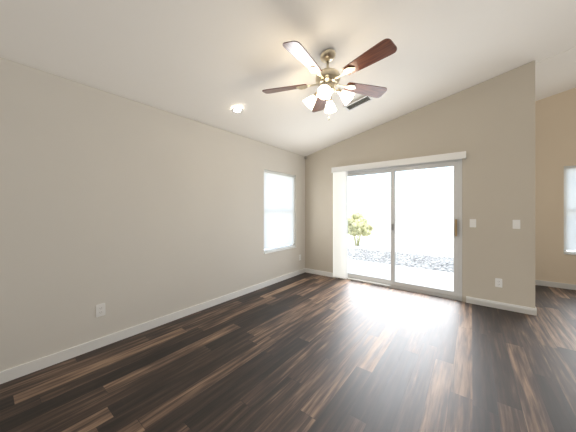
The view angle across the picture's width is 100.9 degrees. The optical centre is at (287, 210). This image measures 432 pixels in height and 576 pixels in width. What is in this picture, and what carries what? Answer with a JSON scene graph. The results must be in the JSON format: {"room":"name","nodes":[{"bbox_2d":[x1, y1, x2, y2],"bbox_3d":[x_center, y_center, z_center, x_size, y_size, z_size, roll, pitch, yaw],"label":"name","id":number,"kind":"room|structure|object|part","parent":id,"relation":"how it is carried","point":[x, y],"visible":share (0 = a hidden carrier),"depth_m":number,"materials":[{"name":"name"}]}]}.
{"room":"empty living room","nodes":[
{"label":"empty living room","id":0,"kind":"room"},
{"bbox_2d":[0,57,304,371],"bbox_3d":[-1.643,0.070,2.534,0.120,2.440,6.640,0,0,38],"label":"wall","id":1,"kind":"structure","parent":0,"point":[129,213],"depth_m":2.34,"materials":[{"name":"paint"}]},
{"bbox_2d":[96,303,104,316],"bbox_3d":[-1.776,0.940,2.257,0.008,0.116,0.072,0,0,38],"label":"electrical outlet","id":2,"kind":"object","parent":1,"relation":"attached to","point":[100,309],"visible":1,"depth_m":2.25,"materials":[{"name":"white plastic"}]},
{"bbox_2d":[0,268,304,383],"bbox_3d":[-1.590,1.246,2.493,0.013,0.088,6.400,0,0,38],"label":"baseboard","id":3,"kind":"structure","parent":1,"relation":"attached to","point":[10,374],"depth_m":2.36,"materials":[{"name":"white wood"}]},
{"bbox_2d":[264,170,294,251],"bbox_3d":[-0.153,0.001,4.422,0.046,1.414,0.918,0,0,38],"label":"window blinds","id":4,"kind":"object","parent":1,"relation":"attached to","point":[279,208],"visible":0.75,"depth_m":4.39,"materials":[{"name":"white plastic"}]},
{"bbox_2d":[264,246,296,253],"bbox_3d":[-0.143,0.721,4.414,0.080,0.017,0.924,0,0,38],"label":"sill ledge","id":5,"kind":"object","parent":1,"relation":"attached to","point":[279,250],"visible":0.64,"depth_m":4.34,"materials":[{"name":"white"}]},
{"bbox_2d":[0,272,575,431],"bbox_3d":[1.313,1.340,1.355,6.240,0.100,8.390,0,0,38],"label":"floor","id":6,"kind":"structure","parent":0,"point":[306,352],"depth_m":1.91,"materials":[{"name":"brown wood"}]},
{"bbox_2d":[0,0,575,155],"bbox_3d":[1.313,-1.868,1.355,6.240,1.435,8.390,0,0,38],"label":"ceiling","id":7,"kind":"structure","parent":0,"point":[213,63],"depth_m":2.23,"materials":[{"name":"paint"}]},
{"bbox_2d":[232,107,242,112],"bbox_3d":[-0.626,-1.252,2.949,0.135,0.041,0.138,0,0,38],"label":"recessed light","id":8,"kind":"object","parent":7,"relation":"in","point":[237,110],"visible":1,"depth_m":2.95,"materials":[{"name":"white plastic"}]},
{"bbox_2d":[262,38,396,119],"bbox_3d":[0.364,-1.190,2.257,1.289,0.658,1.249,0,0,38],"label":"fan","id":9,"kind":"object","parent":7,"relation":"hanging from","point":[327,79],"visible":1,"depth_m":2.19,"materials":[{"name":"brown wood"}]},
{"bbox_3d":[-0.033,-1.241,2.420,0.460,0.007,0.152,0,14,17],"label":"blade","id":10,"kind":"part","parent":9,"relation":"part of","materials":[{"name":"brown wood"}]},
{"bbox_3d":[0.135,-1.241,1.937,0.152,0.007,0.460,17,9,34],"label":"blade","id":11,"kind":"part","parent":9,"relation":"part of","materials":[{"name":"wood"}]},
{"bbox_3d":[0.207,-1.069,2.344,0.132,0.133,0.124,0,0,38],"label":"lamp shade","id":12,"kind":"part","parent":9,"relation":"part of","materials":[{"name":"white glass"}]},
{"bbox_3d":[0.289,-1.135,2.320,0.092,0.060,0.056,0,0,38],"label":"light arm","id":13,"kind":"part","parent":9,"relation":"part of"},
{"bbox_3d":[0.374,-1.241,2.730,0.152,0.007,0.460,-14,0,-1],"label":"blade","id":14,"kind":"part","parent":9,"relation":"part of","materials":[{"name":"brown wood"}]},
{"bbox_3d":[0.334,-1.069,2.118,0.124,0.133,0.132,0,0,38],"label":"lamp shade","id":15,"kind":"part","parent":9,"relation":"part of","materials":[{"name":"white glass"}]},
{"bbox_3d":[0.358,-1.135,2.201,0.056,0.060,0.092,0,0,38],"label":"light arm","id":16,"kind":"part","parent":9,"relation":"part of"},
{"bbox_3d":[0.384,-0.998,2.293,0.054,0.274,0.045,0,0,38],"label":"pull chain","id":17,"kind":"part","parent":9,"relation":"part of","materials":[{"name":"white metal"}]},
{"bbox_3d":[0.383,-1.243,2.295,0.236,0.224,0.236,0,0,38],"label":"motor","id":18,"kind":"part","parent":9,"relation":"part of","materials":[{"name":"gold metal"}]},
{"bbox_3d":[0.433,-1.069,2.471,0.124,0.133,0.132,0,0,38],"label":"lamp shade","id":19,"kind":"part","parent":9,"relation":"part of","materials":[{"name":"white glass"}]},
{"bbox_3d":[0.477,-1.135,2.269,0.092,0.060,0.056,0,0,38],"label":"light arm","id":20,"kind":"part","parent":9,"relation":"part of"},
{"bbox_3d":[0.560,-1.069,2.245,0.132,0.133,0.124,0,0,38],"label":"lamp shade","id":21,"kind":"part","parent":9,"relation":"part of","materials":[{"name":"white glass"}]},
{"bbox_3d":[0.794,-1.241,2.438,0.460,0.007,0.152,0,-14,-19],"label":"blade","id":22,"kind":"part","parent":9,"relation":"part of","materials":[{"name":"brown wood"}]},
{"label":"blade","id":23,"kind":"part","parent":9,"relation":"part of","materials":[{"name":"brown wood"}]},
{"bbox_2d":[344,96,372,110],"bbox_3d":[0.960,-1.472,3.252,0.354,0.083,0.170,0,0,38],"label":"ceiling vent","id":24,"kind":"object","parent":7,"relation":"in","point":[357,103],"visible":0.88,"depth_m":3.25,"materials":[{"name":"white metal"}]},
{"bbox_2d":[305,60,534,307],"bbox_3d":[1.747,-0.288,4.034,3.410,3.156,0.120,0,0,38],"label":"wall","id":25,"kind":"structure","parent":0,"point":[488,126],"depth_m":3.27,"materials":[{"name":"paint"}]},
{"bbox_2d":[305,268,337,277],"bbox_3d":[0.667,1.246,4.785,0.725,0.088,0.013,0,0,38],"label":"baseboard","id":26,"kind":"structure","parent":25,"relation":"attached to","point":[307,270],"depth_m":4.80,"materials":[{"name":"white wood"}]},
{"bbox_2d":[331,151,465,172],"bbox_3d":[1.672,-0.780,3.954,2.060,0.096,0.093,0,0,38],"label":"valance","id":27,"kind":"object","parent":25,"relation":"attached to","point":[439,157],"visible":0.96,"depth_m":3.76,"materials":[{"name":"white"}]},
{"bbox_2d":[333,171,347,278],"bbox_3d":[0.986,0.235,4.491,0.265,2.040,0.076,0,0,38],"label":"vane","id":28,"kind":"object","parent":27,"relation":"hanging from","point":[340,224],"visible":0.85,"depth_m":4.47,"materials":[{"name":"white"}]},
{"bbox_2d":[340,159,461,300],"bbox_3d":[1.755,0.265,3.988,1.876,2.046,0.162,0,0,38],"label":"patio door","id":29,"kind":"structure","parent":25,"relation":"in","point":[460,229],"depth_m":3.77,"materials":[{"name":"clear glass"}]},
{"bbox_3d":[1.446,0.259,4.297,0.810,1.832,0.006,0,0,38],"label":"fixed glass","id":30,"kind":"part","parent":29,"relation":"part of","materials":[{"name":"clear glass"}]},
{"bbox_2d":[348,169,395,284],"bbox_3d":[1.446,0.273,4.297,0.926,1.975,0.032,0,0,38],"label":"sash","id":31,"kind":"object","parent":29,"relation":"attached to","point":[371,278],"visible":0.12,"depth_m":4.20,"materials":[{"name":"white plastic"}]},
{"bbox_3d":[2.106,0.259,3.732,0.810,1.832,0.006,0,0,38],"label":"slider glass","id":32,"kind":"part","parent":29,"relation":"part of","materials":[{"name":"clear glass"}]},
{"bbox_2d":[391,161,458,297],"bbox_3d":[2.106,0.273,3.732,0.926,1.975,0.032,0,0,38],"label":"sash","id":33,"kind":"object","parent":29,"relation":"attached to","point":[444,292],"visible":0.88,"depth_m":3.62,"materials":[{"name":"white plastic"}]},
{"bbox_2d":[470,219,475,226],"bbox_3d":[2.573,0.170,3.313,0.072,0.116,0.010,0,0,38],"label":"light switch","id":34,"kind":"object","parent":25,"relation":"attached to","point":[472,222],"visible":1,"depth_m":3.31,"materials":[{"name":"white plastic"}]},
{"bbox_2d":[495,278,501,287],"bbox_3d":[2.787,0.950,3.148,0.072,0.116,0.008,0,0,38],"label":"outlet","id":35,"kind":"object","parent":25,"relation":"attached to","point":[498,282],"visible":1,"depth_m":3.15,"materials":[{"name":"white plastic"}]},
{"bbox_2d":[466,296,534,314],"bbox_3d":[2.777,1.246,3.154,0.665,0.088,0.013,0,0,38],"label":"baseboard","id":36,"kind":"structure","parent":25,"relation":"attached to","point":[494,304],"depth_m":3.13,"materials":[{"name":"white wood"}]},
{"bbox_2d":[513,220,519,228],"bbox_3d":[2.921,0.170,3.044,0.072,0.116,0.010,0,0,38],"label":"light switch","id":37,"kind":"object","parent":25,"relation":"attached to","point":[516,224],"visible":1,"depth_m":3.04,"materials":[{"name":"white plastic"}]},
{"bbox_2d":[535,88,575,284],"bbox_3d":[5.238,-0.573,3.547,2.710,3.725,0.120,0,0,38],"label":"wall","id":38,"kind":"structure","parent":0,"point":[555,134],"depth_m":4.04,"materials":[{"name":"paint"}]},
{"bbox_2d":[535,280,575,289],"bbox_3d":[5.138,1.246,3.540,2.560,0.088,0.013,0,0,38],"label":"baseboard","id":39,"kind":"structure","parent":38,"relation":"attached to","point":[537,282],"depth_m":4.01,"materials":[{"name":"white wood"}]},
{"bbox_2d":[564,165,575,254],"bbox_3d":[5.097,-0.015,3.635,1.196,1.467,0.123,0,0,38],"label":"alcove window","id":40,"kind":"structure","parent":38,"relation":"in","point":[570,208],"depth_m":3.95,"materials":[{"name":"clear glass"}]},
{"label":"outside","id":41,"kind":"structure","parent":0,"visible":0},
{"bbox_2d":[264,233,575,290],"bbox_3d":[8.944,1.410,12.046,55.000,0.160,50.000,0,0,38],"label":"ground","id":42,"kind":"structure","parent":41,"point":[409,255],"depth_m":6.66,"materials":[{"name":"white gravel"}]},
{"bbox_2d":[348,212,373,245],"bbox_3d":[2.646,0.689,9.209,1.219,1.289,0.913,0,0,38],"label":"bush","id":43,"kind":"object","parent":42,"relation":"on","point":[352,217],"depth_m":8.94,"materials":[{"name":"green plant"}]},
{"bbox_2d":[348,200,453,237],"bbox_3d":[6.721,0.385,13.258,24.000,1.890,0.200,0,0,38],"label":"wall","id":44,"kind":"structure","parent":42,"relation":"on","point":[449,232],"depth_m":13.05,"materials":[{"name":"white"}]}
]}

